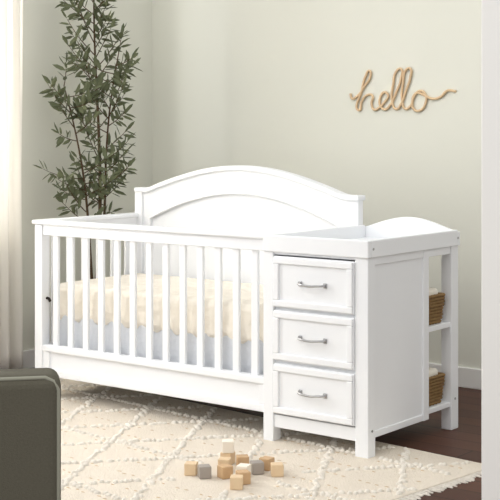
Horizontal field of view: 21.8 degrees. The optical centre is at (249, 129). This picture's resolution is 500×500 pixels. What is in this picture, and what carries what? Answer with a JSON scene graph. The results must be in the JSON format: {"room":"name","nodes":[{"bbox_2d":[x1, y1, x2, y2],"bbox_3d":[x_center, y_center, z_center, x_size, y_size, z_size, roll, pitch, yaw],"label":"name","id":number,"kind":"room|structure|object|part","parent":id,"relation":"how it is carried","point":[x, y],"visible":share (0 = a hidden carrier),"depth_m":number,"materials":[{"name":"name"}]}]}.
{"room":"children's room","nodes":[
{"label":"children's room","id":0,"kind":"room"},
{"bbox_2d":[21,0,151,350],"bbox_3d":[-2.615,-0.107,5.146,0.100,2.750,6.500,0,0,38],"label":"wall","id":1,"kind":"structure","parent":0,"point":[43,42],"depth_m":7.13,"materials":[{"name":"paint"}]},
{"bbox_2d":[0,0,22,368],"bbox_3d":[-1.542,0.006,6.317,0.064,2.500,1.167,0,0,38],"label":"curtain","id":2,"kind":"object","parent":1,"relation":"hanging from","point":[11,11],"visible":0.91,"depth_m":6.72,"materials":[{"name":"white fabric"}]},
{"bbox_2d":[23,349,34,368],"bbox_3d":[-2.574,1.218,5.104,0.016,0.100,6.484,0,0,38],"label":"baseboard","id":3,"kind":"structure","parent":1,"relation":"attached to","point":[28,355],"depth_m":6.89,"materials":[{"name":"white paint"}]},
{"bbox_2d":[146,387,481,499],"bbox_3d":[-0.475,1.293,2.907,7.200,0.050,7.600,0,0,38],"label":"floor","id":4,"kind":"structure","parent":0,"point":[464,442],"depth_m":5.36,"materials":[{"name":"brown wood"}]},
{"bbox_2d":[0,368,60,499],"bbox_3d":[-0.878,0.936,3.475,0.700,0.664,0.710,0,0,-12],"label":"armchair","id":5,"kind":"object","parent":4,"relation":"on","point":[30,398],"visible":1,"depth_m":3.18,"materials":[{"name":"fabric"}]},
{"bbox_2d":[34,0,141,278],"bbox_3d":[-0.848,0.177,6.878,0.478,2.182,0.554,0,0,38],"label":"tree","id":6,"kind":"object","parent":4,"relation":"on","point":[118,78],"visible":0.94,"depth_m":6.88,"materials":[{"name":"green plant"}]},
{"bbox_3d":[-0.885,0.379,6.912,0.069,1.223,0.235,0,0,38],"label":"stem","id":7,"kind":"part","parent":6,"relation":"part of","materials":[{"name":"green plant"}]},
{"bbox_3d":[-0.824,0.129,6.996,0.046,1.721,0.062,0,0,38],"label":"stem","id":8,"kind":"part","parent":6,"relation":"part of","materials":[{"name":"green plant"}]},
{"bbox_3d":[-0.780,0.299,6.974,0.156,1.382,0.054,0,0,38],"label":"stem","id":9,"kind":"part","parent":6,"relation":"part of","materials":[{"name":"green plant"}]},
{"bbox_2d":[32,165,459,458],"bbox_3d":[-0.074,0.719,5.812,1.882,1.098,0.754,0,0,38],"label":"crib","id":10,"kind":"object","parent":4,"relation":"on","point":[267,290],"visible":0.98,"depth_m":5.51,"materials":[{"name":"white paint"}]},
{"bbox_3d":[-0.979,0.856,6.122,0.050,0.825,0.050,0,0,38],"label":"post","id":11,"kind":"part","parent":10,"relation":"part of","materials":[{"name":"white paint"}]},
{"bbox_3d":[-0.769,0.467,6.392,0.038,0.052,0.635,0,0,38],"label":"rail","id":12,"kind":"part","parent":10,"relation":"part of","materials":[{"name":"white paint"}]},
{"bbox_3d":[-0.553,0.790,6.620,0.050,0.955,0.050,0,0,38],"label":"post","id":13,"kind":"part","parent":10,"relation":"part of","materials":[{"name":"white paint"}]},
{"bbox_3d":[-0.441,0.467,5.702,1.315,0.052,0.038,0,0,38],"label":"rail","id":14,"kind":"part","parent":10,"relation":"part of","materials":[{"name":"white paint"}]},
{"bbox_3d":[-0.442,1.021,5.701,1.315,0.030,0.048,0,0,38],"label":"rail","id":15,"kind":"part","parent":10,"relation":"part of","materials":[{"name":"white paint"}]},
{"bbox_3d":[-0.439,1.089,5.704,1.315,0.107,0.024,0,0,38],"label":"panel","id":16,"kind":"part","parent":10,"relation":"part of","materials":[{"name":"white paint"}]},
{"bbox_3d":[-0.441,1.134,5.702,1.315,0.032,0.042,0,0,38],"label":"rail","id":17,"kind":"part","parent":10,"relation":"part of","materials":[{"name":"white paint"}]},
{"bbox_3d":[-0.241,0.809,5.960,1.293,0.180,0.596,0,0,38],"label":"mattress","id":18,"kind":"part","parent":10,"relation":"part of","materials":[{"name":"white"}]},
{"bbox_3d":[-0.032,0.666,6.228,1.324,0.964,0.016,0,0,38],"label":"headboard panel","id":19,"kind":"part","parent":10,"relation":"part of","materials":[{"name":"white paint"}]},
{"bbox_3d":[-0.038,0.321,6.213,1.271,0.258,0.018,0,0,38],"label":"headboard arch frame","id":20,"kind":"part","parent":10,"relation":"part of","materials":[{"name":"white paint"}]},
{"bbox_3d":[0.090,0.877,5.286,0.050,0.782,0.053,0,0,38],"label":"post","id":21,"kind":"part","parent":10,"relation":"part of","materials":[{"name":"white paint"}]},
{"bbox_3d":[0.106,1.042,5.233,0.026,0.143,0.011,0,0,38],"label":"drawer frame","id":22,"kind":"part","parent":10,"relation":"part of","materials":[{"name":"white paint"}]},
{"bbox_3d":[0.106,0.827,5.233,0.026,0.142,0.011,0,0,38],"label":"drawer frame","id":23,"kind":"part","parent":10,"relation":"part of","materials":[{"name":"white paint"}]},
{"bbox_3d":[0.106,0.611,5.233,0.026,0.146,0.011,0,0,38],"label":"drawer frame","id":24,"kind":"part","parent":10,"relation":"part of","materials":[{"name":"white paint"}]},
{"bbox_3d":[0.238,1.044,5.114,0.130,0.014,0.036,0,0,38],"label":"handle","id":25,"kind":"part","parent":10,"relation":"part of","materials":[{"name":"silver metal"}]},
{"bbox_3d":[0.238,0.829,5.114,0.130,0.014,0.036,0,0,38],"label":"handle","id":26,"kind":"part","parent":10,"relation":"part of","materials":[{"name":"silver metal"}]},
{"bbox_3d":[0.238,0.613,5.114,0.130,0.014,0.036,0,0,38],"label":"handle","id":27,"kind":"part","parent":10,"relation":"part of","materials":[{"name":"silver metal"}]},
{"bbox_3d":[0.245,1.127,5.124,0.381,0.026,0.011,0,0,38],"label":"drawer frame","id":28,"kind":"part","parent":10,"relation":"part of","materials":[{"name":"white paint"}]},
{"bbox_3d":[0.245,0.958,5.124,0.381,0.026,0.011,0,0,38],"label":"drawer frame","id":29,"kind":"part","parent":10,"relation":"part of","materials":[{"name":"white paint"}]},
{"bbox_3d":[0.245,0.911,5.124,0.381,0.026,0.011,0,0,38],"label":"drawer frame","id":30,"kind":"part","parent":10,"relation":"part of","materials":[{"name":"white paint"}]},
{"bbox_3d":[0.245,0.743,5.124,0.381,0.026,0.011,0,0,38],"label":"drawer frame","id":31,"kind":"part","parent":10,"relation":"part of","materials":[{"name":"white paint"}]},
{"bbox_3d":[0.245,0.697,5.124,0.381,0.026,0.011,0,0,38],"label":"drawer frame","id":32,"kind":"part","parent":10,"relation":"part of","materials":[{"name":"white paint"}]},
{"bbox_3d":[0.245,0.525,5.124,0.381,0.026,0.011,0,0,38],"label":"drawer frame","id":33,"kind":"part","parent":10,"relation":"part of","materials":[{"name":"white paint"}]},
{"bbox_3d":[0.254,1.042,5.135,0.389,0.203,0.018,0,0,38],"label":"drawer","id":34,"kind":"part","parent":10,"relation":"part of","materials":[{"name":"white paint"}]},
{"bbox_3d":[0.254,0.827,5.135,0.389,0.202,0.018,0,0,38],"label":"drawer","id":35,"kind":"part","parent":10,"relation":"part of","materials":[{"name":"white paint"}]},
{"bbox_3d":[0.254,0.611,5.135,0.389,0.206,0.018,0,0,38],"label":"drawer","id":36,"kind":"part","parent":10,"relation":"part of","materials":[{"name":"white paint"}]},
{"bbox_3d":[0.264,0.493,5.148,0.395,0.020,0.036,0,0,38],"label":"chest rail","id":37,"kind":"part","parent":10,"relation":"part of","materials":[{"name":"white paint"}]},
{"bbox_3d":[0.264,1.176,5.148,0.395,0.052,0.036,0,0,38],"label":"chest rail","id":38,"kind":"part","parent":10,"relation":"part of","materials":[{"name":"white paint"}]},
{"bbox_2d":[271,225,364,238],"bbox_3d":[0.298,0.458,5.538,0.020,0.068,0.681,0,0,38],"label":"tray","id":39,"kind":"object","parent":10,"relation":"on","point":[355,231],"depth_m":5.61,"materials":[{"name":"white paint"}]},
{"bbox_3d":[0.386,1.042,5.015,0.026,0.143,0.011,0,0,38],"label":"drawer frame","id":40,"kind":"part","parent":10,"relation":"part of","materials":[{"name":"white paint"}]},
{"bbox_3d":[0.386,0.827,5.015,0.026,0.142,0.011,0,0,38],"label":"drawer frame","id":41,"kind":"part","parent":10,"relation":"part of","materials":[{"name":"white paint"}]},
{"bbox_3d":[0.386,0.611,5.015,0.026,0.146,0.011,0,0,38],"label":"drawer frame","id":42,"kind":"part","parent":10,"relation":"part of","materials":[{"name":"white paint"}]},
{"bbox_3d":[0.477,0.754,5.821,0.045,0.888,0.042,0,0,38],"label":"headboard post","id":43,"kind":"part","parent":10,"relation":"part of","materials":[{"name":"white paint"}]},
{"bbox_3d":[0.445,0.877,5.009,0.060,0.782,0.053,0,0,38],"label":"post","id":44,"kind":"part","parent":10,"relation":"part of","materials":[{"name":"white paint"}]},
{"bbox_3d":[0.597,0.836,5.181,0.012,0.695,0.405,0,0,38],"label":"panel","id":45,"kind":"part","parent":10,"relation":"part of","materials":[{"name":"white paint"}]},
{"bbox_3d":[0.585,1.177,5.167,0.020,0.027,0.368,0,0,38],"label":"rail","id":46,"kind":"part","parent":10,"relation":"part of","materials":[{"name":"white paint"}]},
{"bbox_2d":[367,230,457,257],"bbox_3d":[0.665,0.458,5.252,0.022,0.068,0.681,0,0,38],"label":"rail","id":47,"kind":"object","parent":10,"relation":"on","point":[441,242],"depth_m":5.24,"materials":[{"name":"white paint"}]},
{"bbox_3d":[0.654,0.505,5.257,0.026,0.035,0.595,0,0,38],"label":"apron rail","id":48,"kind":"part","parent":10,"relation":"part of","materials":[{"name":"white paint"}]},
{"bbox_2d":[429,367,444,405],"bbox_3d":[0.617,1.073,5.533,0.418,0.148,0.160,0,0,38],"label":"wicker basket","id":49,"kind":"object","parent":10,"relation":"on","point":[436,379],"visible":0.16,"depth_m":5.42,"materials":[{"name":"brown wicker"}]},
{"bbox_2d":[429,287,444,324],"bbox_3d":[0.617,0.736,5.533,0.418,0.148,0.160,0,0,38],"label":"wicker basket","id":50,"kind":"object","parent":10,"relation":"on","point":[436,299],"visible":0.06,"depth_m":5.42,"materials":[{"name":"brown wicker"}]},
{"bbox_2d":[429,321,449,331],"bbox_3d":[0.617,0.822,5.579,0.477,0.022,0.245,0,0,38],"label":"shelf","id":51,"kind":"object","parent":10,"relation":"attached to","point":[444,326],"depth_m":5.44,"materials":[{"name":"white paint"}]},
{"bbox_2d":[429,401,449,413],"bbox_3d":[0.617,1.159,5.579,0.477,0.022,0.245,0,0,38],"label":"shelf","id":52,"kind":"object","parent":10,"relation":"attached to","point":[444,406],"depth_m":5.43,"materials":[{"name":"white paint"}]},
{"bbox_3d":[0.849,0.877,5.520,0.050,0.782,0.060,0,0,38],"label":"post","id":53,"kind":"part","parent":10,"relation":"part of","materials":[{"name":"white paint"}]},
{"bbox_2d":[59,378,481,499],"bbox_3d":[-0.528,1.256,5.185,2.621,0.021,1.565,0,0,44],"label":"area rug","id":54,"kind":"object","parent":4,"relation":"on","point":[117,443],"visible":0.7,"depth_m":4.96,"materials":[{"name":"white carpet"}]},
{"bbox_2d":[184,439,283,489],"bbox_3d":[-0.059,1.213,4.732,0.314,0.088,0.322,0,0,38],"label":"blocks","id":55,"kind":"object","parent":54,"relation":"on","point":[244,470],"visible":1,"depth_m":4.72,"materials":[{"name":"brown wood"}]},
{"bbox_2d":[152,0,481,368],"bbox_3d":[2.022,-0.107,5.715,6.715,2.750,0.100,0,0,38],"label":"wall","id":56,"kind":"structure","parent":0,"point":[263,83],"depth_m":6.87,"materials":[{"name":"paint"}]},
{"bbox_2d":[349,67,456,111],"bbox_3d":[0.770,-0.204,6.617,0.631,0.230,0.013,0,0,38],"label":"wall sign","id":57,"kind":"object","parent":56,"relation":"attached to","point":[402,76],"visible":1,"depth_m":6.63,"materials":[{"name":"brown wood"}]},
{"bbox_2d":[429,363,481,389],"bbox_3d":[2.026,1.218,5.638,6.615,0.100,0.016,0,0,38],"label":"baseboard","id":58,"kind":"structure","parent":56,"relation":"attached to","point":[471,378],"depth_m":6.37,"materials":[{"name":"white paint"}]},
{"bbox_2d":[482,0,499,499],"bbox_3d":[1.229,-0.107,3.404,1.325,2.750,0.120,0,0,38],"label":"wall","id":59,"kind":"structure","parent":0,"point":[490,9],"depth_m":3.75,"materials":[{"name":"white paint"}]}
]}

